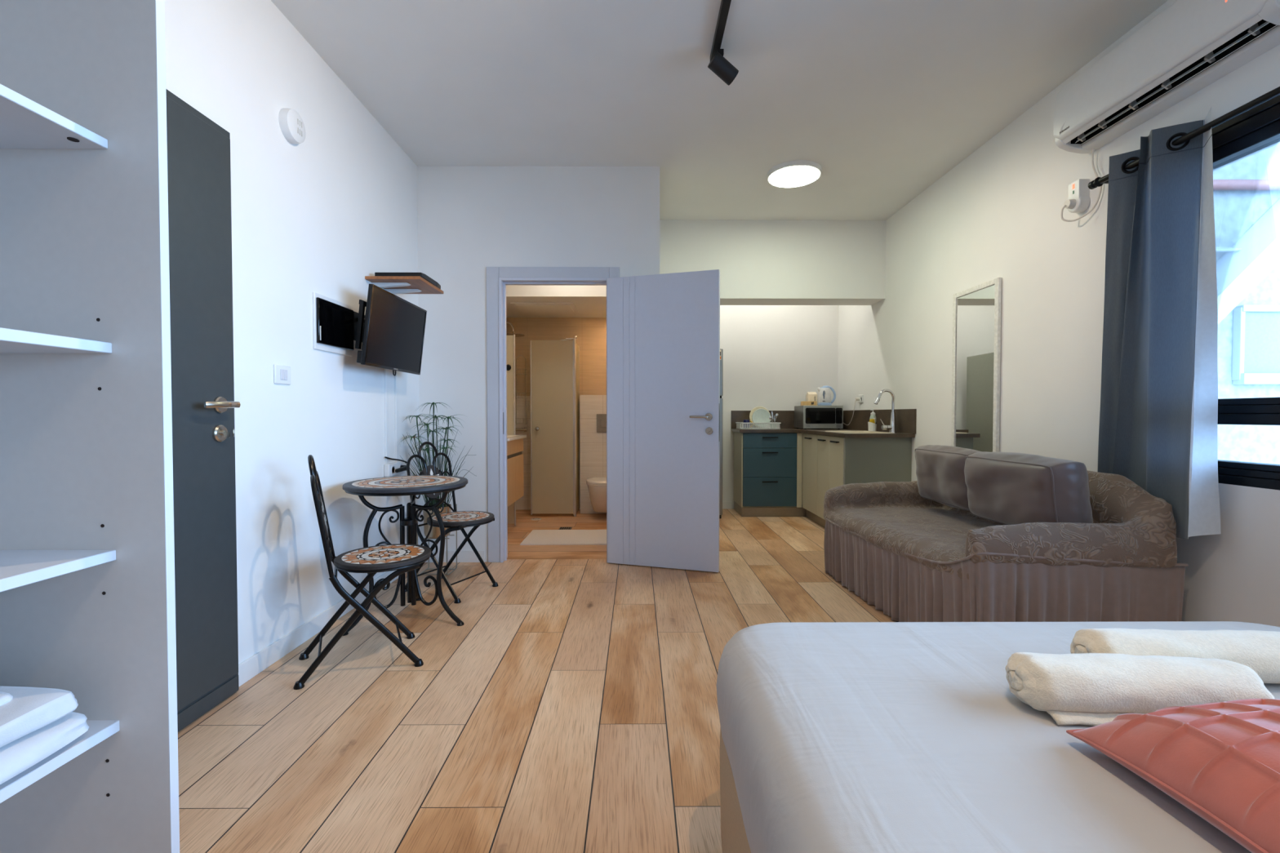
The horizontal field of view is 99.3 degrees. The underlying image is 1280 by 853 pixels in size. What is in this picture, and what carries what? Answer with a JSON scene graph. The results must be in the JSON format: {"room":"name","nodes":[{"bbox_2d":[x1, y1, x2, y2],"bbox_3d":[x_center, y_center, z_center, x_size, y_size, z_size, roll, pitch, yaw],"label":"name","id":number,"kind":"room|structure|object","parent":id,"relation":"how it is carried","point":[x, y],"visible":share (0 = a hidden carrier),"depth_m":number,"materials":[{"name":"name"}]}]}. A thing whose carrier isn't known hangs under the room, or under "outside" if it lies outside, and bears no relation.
{"room":"studio apartment","nodes":[
{"label":"studio apartment","id":0,"kind":"room"},
{"bbox_2d":[164,0,420,664],"bbox_3d":[-1.658,-0.389,1.305,0.120,2.883,5.446,0,1,0],"label":"wall","id":1,"kind":"structure","parent":0,"point":[324,213],"depth_m":2.54,"materials":[{"name":"white paint"}]},
{"bbox_2d":[165,88,240,732],"bbox_3d":[-1.545,-0.036,1.643,0.110,2.156,0.925,0,1,0],"label":"door","id":2,"kind":"structure","parent":1,"relation":"in","point":[203,404],"depth_m":1.94,"materials":[{"name":"grey paint"}]},
{"bbox_2d":[273,364,291,384],"bbox_3d":[-1.598,-0.231,2.436,0.013,0.084,0.110,0,1,0],"label":"light switch","id":3,"kind":"object","parent":1,"relation":"attached to","point":[282,374],"visible":1,"depth_m":2.42,"materials":[{"name":"white plastic"}]},
{"bbox_2d":[278,107,306,143],"bbox_3d":[-1.582,-1.373,2.487,0.047,0.144,0.144,0,1,0],"label":"fire alarm","id":4,"kind":"object","parent":1,"relation":"attached to","point":[291,125],"visible":1,"depth_m":2.45,"materials":[{"name":"white plastic"}]},
{"bbox_2d":[238,569,406,686],"bbox_3d":[-1.602,0.973,3.065,0.012,0.085,1.866,0,1,0],"label":"baseboard","id":5,"kind":"structure","parent":1,"relation":"attached to","point":[266,657],"depth_m":2.48,"materials":[{"name":"tile"}]},
{"bbox_2d":[312,291,353,356],"bbox_3d":[-1.592,-0.525,2.843,0.030,0.280,0.345,0,1,0],"label":"box","id":6,"kind":"object","parent":1,"relation":"attached to","point":[332,319],"visible":1,"depth_m":2.80,"materials":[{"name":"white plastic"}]},
{"bbox_2d":[383,368,389,463],"bbox_3d":[-1.604,-0.137,3.443,0.013,0.750,0.034,0,1,0],"label":"cable trunking","id":7,"kind":"object","parent":1,"relation":"attached to","point":[385,371],"visible":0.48,"depth_m":3.43,"materials":[{"name":"white plastic"}]},
{"bbox_2d":[353,284,426,375],"bbox_3d":[-1.503,-0.528,3.213,0.213,0.453,0.732,0,1,0],"label":"television","id":8,"kind":"object","parent":1,"relation":"attached to","point":[391,331],"visible":0.98,"depth_m":3.09,"materials":[{"name":"black plastic"}]},
{"bbox_2d":[383,461,404,476],"bbox_3d":[-1.592,0.271,3.490,0.038,0.085,0.295,0,1,0],"label":"wall socket","id":9,"kind":"object","parent":1,"relation":"attached to","point":[389,468],"visible":0.72,"depth_m":3.46,"materials":[{"name":"white plastic"}]},
{"bbox_2d":[391,466,395,474],"bbox_3d":[-1.575,0.276,3.472,0.005,0.052,0.052,0,1,0],"label":"outlet","id":10,"kind":"object","parent":9,"relation":"attached to","point":[393,468],"depth_m":3.47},
{"bbox_2d":[384,456,407,472],"bbox_3d":[-1.562,0.240,3.519,0.083,0.107,0.208,0,1,0],"label":"plug","id":11,"kind":"object","parent":9,"relation":"attached to","point":[403,468],"visible":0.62,"depth_m":3.49,"materials":[{"name":"black plastic"}]},
{"bbox_2d":[394,370,399,462],"bbox_3d":[-1.605,-0.140,3.588,0.013,0.750,0.034,0,1,0],"label":"cable trunking","id":12,"kind":"object","parent":1,"relation":"attached to","point":[396,377],"visible":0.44,"depth_m":3.58,"materials":[{"name":"white plastic"}]},
{"bbox_2d":[364,275,443,294],"bbox_3d":[-1.449,-0.838,3.380,0.322,0.092,0.390,0,1,0],"label":"wall shelf","id":13,"kind":"object","parent":1,"relation":"attached to","point":[394,285],"visible":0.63,"depth_m":3.27,"materials":[{"name":"brown wood"}]},
{"bbox_2d":[374,272,440,288],"bbox_3d":[-1.428,-0.902,3.371,0.274,0.036,0.325,0,1,0],"label":"box","id":14,"kind":"object","parent":13,"relation":"on","point":[424,276],"visible":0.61,"depth_m":3.21,"materials":[{"name":"black plastic"}]},
{"bbox_2d":[422,503,451,538],"bbox_3d":[-1.387,0.647,3.726,0.186,0.210,0.186,0,1,0],"label":"pot","id":15,"kind":"object","parent":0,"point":[435,532],"depth_m":3.65,"materials":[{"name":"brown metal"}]},
{"bbox_2d":[177,508,898,852],"bbox_3d":[0.345,1.078,2.495,4.100,0.100,7.740,0,1,0],"label":"floor","id":16,"kind":"structure","parent":0,"point":[572,708],"depth_m":1.96,"materials":[{"name":"brown wood"}]},
{"bbox_2d":[0,0,179,852],"bbox_3d":[-1.212,-0.079,0.430,0.724,2.300,1.118,0,1,0],"label":"shelving unit","id":17,"kind":"object","parent":16,"relation":"on","point":[87,592],"visible":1,"depth_m":0.97,"materials":[{"name":"grey laminate"}]},
{"bbox_2d":[0,686,88,785],"bbox_3d":[-1.139,0.479,0.684,0.427,0.115,0.525,0,1,0],"label":"folded towels","id":18,"kind":"object","parent":17,"relation":"on","point":[36,723],"visible":1,"depth_m":0.86,"materials":[{"name":"white fabric"}]},
{"bbox_2d":[0,84,107,148],"bbox_3d":[-1.254,-0.488,0.421,0.630,0.017,1.082,0,1,0],"label":"shelf","id":19,"kind":"object","parent":17,"relation":"attached to","point":[24,123],"depth_m":0.90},
{"bbox_2d":[0,327,111,353],"bbox_3d":[-1.254,-0.129,0.429,0.630,0.019,1.082,0,1,0],"label":"shelf","id":20,"kind":"object","parent":17,"relation":"attached to","point":[11,340],"depth_m":0.90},
{"bbox_2d":[0,549,115,592],"bbox_3d":[-1.254,0.242,0.437,0.630,0.019,1.082,0,1,0],"label":"shelf","id":21,"kind":"object","parent":17,"relation":"attached to","point":[18,567],"depth_m":0.91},
{"bbox_2d":[0,720,119,803],"bbox_3d":[-1.254,0.553,0.443,0.630,0.020,1.082,0,1,0],"label":"shelf","id":22,"kind":"object","parent":17,"relation":"attached to","point":[99,731],"depth_m":0.89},
{"bbox_2d":[293,454,431,689],"bbox_3d":[-1.204,0.574,2.395,0.533,0.915,0.392,-1,1,-28],"label":"bistro chair","id":23,"kind":"object","parent":16,"relation":"on","point":[402,557],"visible":1,"depth_m":2.31,"materials":[{"name":"metal"}]},
{"bbox_2d":[342,475,467,635],"bbox_3d":[-1.215,0.655,2.880,0.618,0.733,0.619,0,1,0],"label":"bistro table","id":24,"kind":"object","parent":16,"relation":"on","point":[397,486],"visible":0.8,"depth_m":2.82,"materials":[{"name":"metal"}]},
{"bbox_2d":[416,503,457,575],"bbox_3d":[-1.387,0.774,3.729,0.204,0.454,0.206,0,1,0],"label":"plant stand","id":25,"kind":"object","parent":16,"relation":"on","point":[446,538],"visible":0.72,"depth_m":3.71,"materials":[{"name":"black metal"}]},
{"bbox_2d":[400,402,475,538],"bbox_3d":[-1.359,0.292,3.710,0.490,0.918,0.427,0,1,-5],"label":"potted papyrus","id":26,"kind":"object","parent":25,"relation":"on","point":[435,532],"visible":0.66,"depth_m":3.68,"materials":[{"name":"plant"}]},
{"bbox_2d":[404,441,498,603],"bbox_3d":[-1.158,0.554,3.358,0.533,0.915,0.392,1,1,25],"label":"bistro chair","id":27,"kind":"object","parent":16,"relation":"on","point":[461,520],"visible":0.73,"depth_m":3.36,"materials":[{"name":"metal"}]},
{"bbox_2d":[506,334,579,525],"bbox_3d":[-1.061,0.005,5.638,1.297,1.914,0.350,-1,2,-42],"label":"door","id":28,"kind":"structure","parent":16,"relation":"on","point":[554,364],"depth_m":5.77,"materials":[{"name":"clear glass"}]},
{"bbox_2d":[520,529,606,545],"bbox_3d":[-0.637,0.974,4.800,0.720,0.011,0.565,0,1,0],"label":"bath mat","id":29,"kind":"object","parent":16,"relation":"on","point":[536,537],"visible":0.95,"depth_m":4.75,"materials":[{"name":"beige fabric"}]},
{"bbox_2d":[558,527,572,529],"bbox_3d":[-0.709,0.970,5.180,0.115,0.004,0.115,0,1,0],"label":"floor drain","id":30,"kind":"object","parent":16,"relation":"on","point":[560,528],"visible":0.98,"depth_m":5.17,"materials":[{"name":"grey metal"}]},
{"bbox_2d":[719,348,723,518],"bbox_3d":[0.538,0.086,5.796,0.585,1.745,0.660,0,1,0],"label":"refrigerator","id":31,"kind":"object","parent":16,"relation":"on","point":[722,358],"visible":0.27,"depth_m":5.47,"materials":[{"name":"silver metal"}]},
{"bbox_2d":[733,431,806,516],"bbox_3d":[1.423,0.508,5.990,0.693,0.893,0.512,0,1,0],"label":"base cabinet","id":32,"kind":"object","parent":16,"relation":"on","point":[768,466],"visible":0.98,"depth_m":5.76,"materials":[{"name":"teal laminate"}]},
{"bbox_2d":[802,433,911,527],"bbox_3d":[1.986,0.525,5.169,0.583,0.893,1.190,0,1,0],"label":"base cabinet","id":33,"kind":"object","parent":16,"relation":"on","point":[828,462],"visible":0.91,"depth_m":4.58,"materials":[{"name":"beige laminate"}]},
{"bbox_2d":[730,428,915,437],"bbox_3d":[1.664,0.058,5.383,1.228,0.031,1.740,0,1,0],"label":"countertop","id":34,"kind":"structure","parent":33,"relation":"on","point":[813,431],"depth_m":5.25,"materials":[{"name":"brown stone"}]},
{"bbox_2d":[735,422,781,429],"bbox_3d":[1.300,-0.009,6.009,0.449,0.074,0.292,0,1,0],"label":"dish rack","id":35,"kind":"object","parent":34,"relation":"on","point":[738,424],"visible":0.94,"depth_m":5.87,"materials":[{"name":"white plastic"}]},
{"bbox_2d":[742,419,753,427],"bbox_3d":[1.177,-0.028,5.971,0.105,0.091,0.084,1,2,40],"label":"mug","id":36,"kind":"object","parent":35,"relation":"in","point":[744,420],"visible":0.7,"depth_m":5.95,"materials":[{"name":"blue ceramic"}]},
{"bbox_2d":[735,427,780,429],"bbox_3d":[1.300,0.023,6.010,0.445,0.010,0.288,0,1,0],"label":"drip tray","id":37,"kind":"object","parent":35,"relation":"on","point":[735,428],"depth_m":5.87,"materials":[{"name":"white plastic"}]},
{"bbox_2d":[749,406,770,426],"bbox_3d":[1.332,-0.108,6.039,0.236,0.230,0.058,0,1,0],"label":"plate","id":38,"kind":"object","parent":35,"relation":"in","point":[754,409],"visible":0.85,"depth_m":6.05,"materials":[{"name":"ceramic"}]},
{"bbox_2d":[751,408,770,426],"bbox_3d":[1.342,-0.094,6.010,0.210,0.205,0.054,0,1,0],"label":"plate","id":39,"kind":"object","parent":35,"relation":"in","point":[759,415],"visible":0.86,"depth_m":6.02,"materials":[{"name":"grey ceramic"}]},
{"bbox_2d":[794,405,843,429],"bbox_3d":[1.976,-0.101,6.042,0.431,0.258,0.348,0,1,0],"label":"microwave oven","id":40,"kind":"object","parent":34,"relation":"on","point":[805,416],"visible":0.98,"depth_m":5.87,"materials":[{"name":"silver metal"}]},
{"bbox_2d":[800,401,817,405],"bbox_3d":[1.863,-0.254,6.007,0.153,0.049,0.081,0,1,0],"label":"box","id":41,"kind":"object","parent":40,"relation":"on","point":[802,403],"visible":0.92,"depth_m":5.97,"materials":[{"name":"brown cardboard"}]},
{"bbox_2d":[805,391,817,401],"bbox_3d":[1.930,-0.310,6.116,0.103,0.156,0.081,0,1,0],"label":"carton","id":42,"kind":"object","parent":40,"relation":"on","point":[810,396],"visible":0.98,"depth_m":6.08,"materials":[{"name":"beige cardboard"}]},
{"bbox_2d":[817,385,835,405],"bbox_3d":[2.062,-0.342,6.045,0.180,0.222,0.148,-1,1,-34],"label":"kettle","id":43,"kind":"object","parent":40,"relation":"on","point":[824,393],"visible":0.98,"depth_m":5.99,"materials":[{"name":"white plastic"}]},
{"bbox_2d":[843,397,859,425],"bbox_3d":[2.229,-0.158,5.834,0.044,0.292,0.444,0,1,-4],"label":"lead","id":44,"kind":"object","parent":40,"relation":"attached to","point":[856,398],"visible":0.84,"depth_m":5.65,"materials":[{"name":"plastic"}]},
{"bbox_2d":[825,431,893,433],"bbox_3d":[1.948,0.129,4.879,0.385,0.166,0.603,0,1,0],"label":"sink","id":45,"kind":"object","parent":34,"relation":"in","point":[844,432],"visible":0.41,"depth_m":4.89,"materials":[{"name":"beige"}]},
{"bbox_2d":[867,422,876,431],"bbox_3d":[2.110,0.001,4.944,0.076,0.087,0.076,0,1,0],"label":"sponge holder","id":46,"kind":"object","parent":45,"relation":"on","point":[872,427],"visible":1,"depth_m":4.92,"materials":[{"name":"white plastic"}]},
{"bbox_2d":[869,408,875,423],"bbox_3d":[2.183,-0.058,5.103,0.062,0.210,0.058,0,1,0],"label":"soap bottle","id":47,"kind":"object","parent":34,"relation":"on","point":[873,415],"visible":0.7,"depth_m":5.08,"materials":[{"name":"white plastic"}]},
{"bbox_2d":[873,388,897,433],"bbox_3d":[2.115,-0.134,4.701,0.203,0.380,0.060,0,1,0],"label":"tap","id":48,"kind":"object","parent":34,"relation":"on","point":[892,427],"visible":0.99,"depth_m":4.68,"materials":[{"name":"silver metal"}]},
{"bbox_2d":[715,621,1279,852],"bbox_3d":[0.902,0.782,0.371,1.450,0.580,2.064,0,1,0],"label":"bed","id":49,"kind":"object","parent":16,"relation":"on","point":[836,737],"visible":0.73,"depth_m":0.83,"materials":[{"name":"grey fabric"}]},
{"bbox_2d":[1005,652,1275,725],"bbox_3d":[0.831,0.436,0.919,0.385,0.087,0.117,0,1,3],"label":"rolled towel","id":50,"kind":"object","parent":49,"relation":"on","point":[1090,689],"visible":0.77,"depth_m":0.88,"materials":[{"name":"white fabric"}]},
{"bbox_2d":[1066,698,1279,852],"bbox_3d":[0.876,0.422,0.601,0.454,0.128,0.454,0,1,0],"label":"throw cushion","id":51,"kind":"object","parent":49,"relation":"on","point":[1220,761],"visible":1,"depth_m":0.67,"materials":[{"name":"pink fabric"}]},
{"bbox_2d":[1070,628,1279,684],"bbox_3d":[1.055,0.433,1.030,0.430,0.088,0.113,0,1,2],"label":"rolled towel","id":52,"kind":"object","parent":49,"relation":"on","point":[1259,651],"visible":0.59,"depth_m":1.00,"materials":[{"name":"white fabric"}]},
{"bbox_2d":[823,471,1188,622],"bbox_3d":[1.722,0.605,2.996,0.936,0.813,1.661,0,1,0],"label":"sofa","id":53,"kind":"object","parent":16,"relation":"on","point":[913,557],"visible":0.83,"depth_m":2.27,"materials":[{"name":"brown fabric"}]},
{"bbox_2d":[915,444,982,511],"bbox_3d":[1.880,0.302,3.302,0.206,0.372,0.635,0,1,0],"label":"sofa cushion","id":54,"kind":"object","parent":53,"relation":"on","point":[940,469],"visible":0.76,"depth_m":3.25,"materials":[{"name":"fabric"}]},
{"bbox_2d":[964,451,1093,524],"bbox_3d":[1.865,0.317,2.658,0.293,0.374,0.654,0,1,0],"label":"sofa cushion","id":55,"kind":"object","parent":53,"relation":"on","point":[1006,488],"visible":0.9,"depth_m":2.48,"materials":[{"name":"fabric"}]},
{"bbox_2d":[417,165,659,561],"bbox_3d":[-0.792,-0.469,5.100,1.858,2.883,2.254,0,1,0],"label":"wall","id":56,"kind":"structure","parent":0,"point":[471,220],"depth_m":3.96,"materials":[{"name":"white paint"}]},
{"bbox_2d":[425,550,484,562],"bbox_3d":[-1.370,0.954,3.993,0.463,0.085,0.012,0,1,0],"label":"baseboard","id":57,"kind":"structure","parent":56,"relation":"attached to","point":[463,556],"depth_m":3.99,"materials":[{"name":"tile"}]},
{"bbox_2d":[586,476,606,512],"bbox_3d":[-0.379,0.725,5.696,0.368,0.361,0.533,0,1,0],"label":"toilet","id":58,"kind":"object","parent":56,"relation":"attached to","point":[597,486],"visible":0.49,"depth_m":5.53,"materials":[{"name":"white ceramic"}]},
{"bbox_2d":[486,266,719,572],"bbox_3d":[-0.262,-0.081,3.957,1.677,2.155,0.322,0,1,11],"label":"door","id":59,"kind":"structure","parent":56,"relation":"in","point":[663,331],"depth_m":3.83,"materials":[{"name":"paint"}]},
{"bbox_2d":[506,317,606,509],"bbox_3d":[-0.858,-0.492,6.236,1.740,2.883,0.100,0,1,0],"label":"wall","id":60,"kind":"structure","parent":0,"point":[590,332],"depth_m":6.18,"materials":[{"name":"tile"}]},
{"bbox_2d":[515,355,527,424],"bbox_3d":[-1.352,-0.416,6.134,0.145,0.794,0.102,0,1,0],"label":"shower caddy","id":61,"kind":"object","parent":60,"relation":"attached to","point":[516,393],"visible":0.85,"depth_m":6.18,"materials":[{"name":"silver metal"}]},
{"bbox_2d":[515,392,526,398],"bbox_3d":[-1.352,-0.346,6.133,0.145,0.061,0.098,0,1,0],"label":"basket","id":62,"kind":"object","parent":61,"relation":"on","point":[515,393],"depth_m":6.09,"materials":[{"name":"silver metal"}]},
{"bbox_2d":[515,427,527,431],"bbox_3d":[-1.387,0.036,6.156,0.220,0.052,0.076,0,1,0],"label":"shower mixer","id":63,"kind":"object","parent":60,"relation":"attached to","point":[525,429],"visible":0.5,"depth_m":6.13,"materials":[{"name":"silver metal"}]},
{"bbox_2d":[506,284,606,317],"bbox_3d":[-0.811,-1.441,5.616,1.625,0.435,1.100,0,1,0],"label":"ceiling","id":64,"kind":"structure","parent":0,"point":[590,301],"depth_m":5.15,"materials":[{"name":"paint"}]},
{"bbox_2d":[510,302,578,312],"bbox_3d":[-0.964,-1.212,5.560,0.620,0.021,0.460,0,1,0],"label":"hatch","id":65,"kind":"object","parent":64,"relation":"attached to","point":[522,307],"visible":1,"depth_m":5.48,"materials":[{"name":"paint"}]},
{"bbox_2d":[579,395,606,513],"bbox_3d":[-0.329,0.302,6.081,0.655,1.300,0.250,0,1,0],"label":"wall","id":66,"kind":"structure","parent":0,"point":[593,443],"depth_m":5.95,"materials":[{"name":"tile"}]},
{"bbox_2d":[596,413,606,432],"bbox_3d":[-0.349,-0.037,5.941,0.247,0.200,0.016,0,1,0],"label":"flush plate","id":67,"kind":"object","parent":66,"relation":"attached to","point":[601,418],"visible":0.34,"depth_m":5.93,"materials":[{"name":"white plastic"}]},
{"bbox_2d":[271,0,1168,220],"bbox_3d":[0.395,-1.905,2.433,4.200,0.100,7.740,0,1,0],"label":"ceiling","id":68,"kind":"structure","parent":0,"point":[888,97],"depth_m":2.92,"materials":[{"name":"paint"}]},
{"bbox_2d":[710,0,731,61],"bbox_3d":[0.379,-1.811,1.153,0.036,0.034,3.178,0,1,0],"label":"track rail","id":69,"kind":"object","parent":68,"relation":"attached to","point":[725,4],"visible":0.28,"depth_m":2.48,"materials":[{"name":"black metal"}]},
{"bbox_2d":[707,48,738,85],"bbox_3d":[0.407,-1.754,2.663,0.154,0.138,0.077,0,1,-21],"label":"spot lamp","id":70,"kind":"object","parent":69,"relation":"attached to","point":[718,64],"visible":1,"depth_m":2.64,"materials":[{"name":"black metal"}]},
{"bbox_2d":[767,160,822,187],"bbox_3d":[1.145,-1.870,4.044,0.392,0.038,0.392,0,1,0],"label":"ceiling light","id":71,"kind":"object","parent":68,"relation":"in","point":[797,173],"visible":1,"depth_m":3.99,"materials":[{"name":"white plastic"}]},
{"bbox_2d":[659,219,886,305],"bbox_3d":[1.208,-1.552,5.196,2.142,0.721,0.311,0,1,0],"label":"beam","id":72,"kind":"structure","parent":0,"point":[758,262],"depth_m":5.04,"materials":[{"name":"white paint"}]},
{"bbox_2d":[720,305,838,508],"bbox_3d":[1.192,-0.494,6.298,2.360,2.883,0.120,0,1,0],"label":"wall","id":73,"kind":"structure","parent":0,"point":[774,355],"depth_m":6.23,"materials":[{"name":"white paint"}]},
{"bbox_2d":[722,501,732,509],"bbox_3d":[0.603,0.906,6.258,0.920,0.085,0.012,0,1,0],"label":"baseboard","id":74,"kind":"structure","parent":73,"relation":"attached to","point":[726,504],"depth_m":6.25,"materials":[{"name":"tile"}]},
{"bbox_2d":[837,0,1279,626],"bbox_3d":[2.395,-0.414,2.476,0.200,2.883,7.740,0,1,0],"label":"wall","id":75,"kind":"structure","parent":0,"point":[996,214],"depth_m":3.17,"materials":[{"name":"white paint"}]},
{"bbox_2d":[730,408,916,433],"bbox_3d":[1.664,-0.061,5.371,1.228,0.206,1.758,0,1,0],"label":"backsplash","id":76,"kind":"structure","parent":75,"relation":"attached to","point":[905,419],"depth_m":5.56,"materials":[{"name":"brown stone"}]},
{"bbox_2d":[857,394,863,403],"bbox_3d":[2.270,-0.285,5.599,0.012,0.085,0.110,0,1,0],"label":"socket","id":77,"kind":"object","parent":75,"relation":"attached to","point":[861,396],"visible":1,"depth_m":5.58,"materials":[{"name":"white plastic"}]},
{"bbox_2d":[951,277,1001,452],"bbox_3d":[2.274,-0.183,3.698,0.028,1.531,0.495,0,1,0],"label":"wall mirror","id":78,"kind":"object","parent":75,"relation":"attached to","point":[977,309],"visible":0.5,"depth_m":3.66,"materials":[{"name":"mirror"}]},
{"bbox_2d":[1063,178,1090,212],"bbox_3d":[2.251,-1.186,2.811,0.085,0.156,0.086,0,1,0],"label":"plug adapter","id":79,"kind":"object","parent":75,"relation":"attached to","point":[1078,200],"visible":1,"depth_m":2.78,"materials":[{"name":"white plastic"}]},
{"bbox_2d":[1053,0,1279,153],"bbox_3d":[2.197,-1.537,2.289,0.198,0.322,0.955,0,1,0],"label":"air conditioner","id":80,"kind":"object","parent":75,"relation":"attached to","point":[1191,45],"visible":1,"depth_m":2.23,"materials":[{"name":"white plastic"}]},
{"bbox_2d":[1060,148,1102,222],"bbox_3d":[2.246,-1.226,2.766,0.038,0.336,0.174,-1,1,-33],"label":"power cable","id":81,"kind":"object","parent":80,"relation":"hanging from","point":[1092,149],"visible":0.88,"depth_m":2.73,"materials":[{"name":"plastic"}]},
{"bbox_2d":[1088,86,1279,189],"bbox_3d":[2.239,-1.126,0.765,0.132,0.050,3.750,0,1,0],"label":"curtain rod","id":82,"kind":"object","parent":75,"relation":"attached to","point":[1099,181],"visible":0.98,"depth_m":2.07,"materials":[{"name":"black metal"}]},
{"bbox_2d":[1097,106,1221,539],"bbox_3d":[2.188,-0.398,2.366,0.143,1.687,0.561,0,1,0],"label":"curtain","id":83,"kind":"object","parent":82,"relation":"hanging from","point":[1158,426],"visible":0.92,"depth_m":2.25,"materials":[{"name":"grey fabric"}]},
{"bbox_2d":[1211,94,1279,490],"bbox_3d":[2.350,-0.471,0.754,0.090,1.454,3.300,0,1,0],"label":"window","id":84,"kind":"structure","parent":75,"relation":"in","point":[1245,147],"depth_m":2.11,"materials":[{"name":"black metal"}]},
{"bbox_3d":[-1.681,-0.469,5.104,0.120,2.883,2.154,0,1,0],"label":"wall","id":85,"kind":"structure","parent":0,"visible":0},
{"bbox_2d":[506,321,524,337],"bbox_3d":[-1.420,-1.035,5.721,0.410,0.157,0.228,0,1,0],"label":"shower","id":86,"kind":"object","parent":85,"relation":"attached to","point":[517,335],"visible":0.66,"depth_m":5.71,"materials":[{"name":"silver metal"}]},
{"bbox_2d":[506,435,526,506],"bbox_3d":[-1.357,0.384,4.924,0.520,0.590,0.730,0,1,0],"label":"vanity unit","id":87,"kind":"object","parent":85,"relation":"attached to","point":[514,442],"visible":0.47,"depth_m":4.89,"materials":[{"name":"brown wood"}]},
{"bbox_2d":[506,435,526,440],"bbox_3d":[-1.357,0.102,4.918,0.520,0.026,0.730,0,1,0],"label":"basin","id":88,"kind":"object","parent":87,"relation":"in","point":[509,437],"depth_m":5.00,"materials":[{"name":"white ceramic"}]},
{"label":"outside","id":89,"kind":"structure","parent":0,"visible":0},
{"bbox_3d":[8.269,1.460,-1.420,11.480,0.100,13.000,0,1,0],"label":"ground","id":90,"kind":"structure","parent":89,"visible":0},
{"bbox_2d":[1217,146,1279,464],"bbox_3d":[6.844,-2.378,5.142,8.250,7.300,0.300,0,1,0],"label":"wall","id":91,"kind":"structure","parent":90,"relation":"on","point":[1236,442],"depth_m":5.03,"materials":[{"name":"white paint"}]},
{"bbox_2d":[1218,198,1279,323],"bbox_3d":[6.071,-2.181,4.787,2.800,3.080,0.390,0,1,0],"label":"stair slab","id":92,"kind":"structure","parent":91,"relation":"attached to","point":[1259,255],"depth_m":4.61,"materials":[{"name":"white concrete"}]},
{"bbox_2d":[1231,304,1279,384],"bbox_3d":[6.340,-0.745,4.974,1.760,0.720,0.100,0,1,0],"label":"window","id":93,"kind":"structure","parent":91,"relation":"in","point":[1255,356],"depth_m":4.97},
{"bbox_2d":[1260,179,1279,190],"bbox_3d":[7.470,-2.184,4.930,5.000,0.090,0.090,0,1,0],"label":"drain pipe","id":94,"kind":"object","parent":91,"relation":"attached to","point":[1268,184],"visible":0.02,"depth_m":4.88,"materials":[{"name":"white plastic"}]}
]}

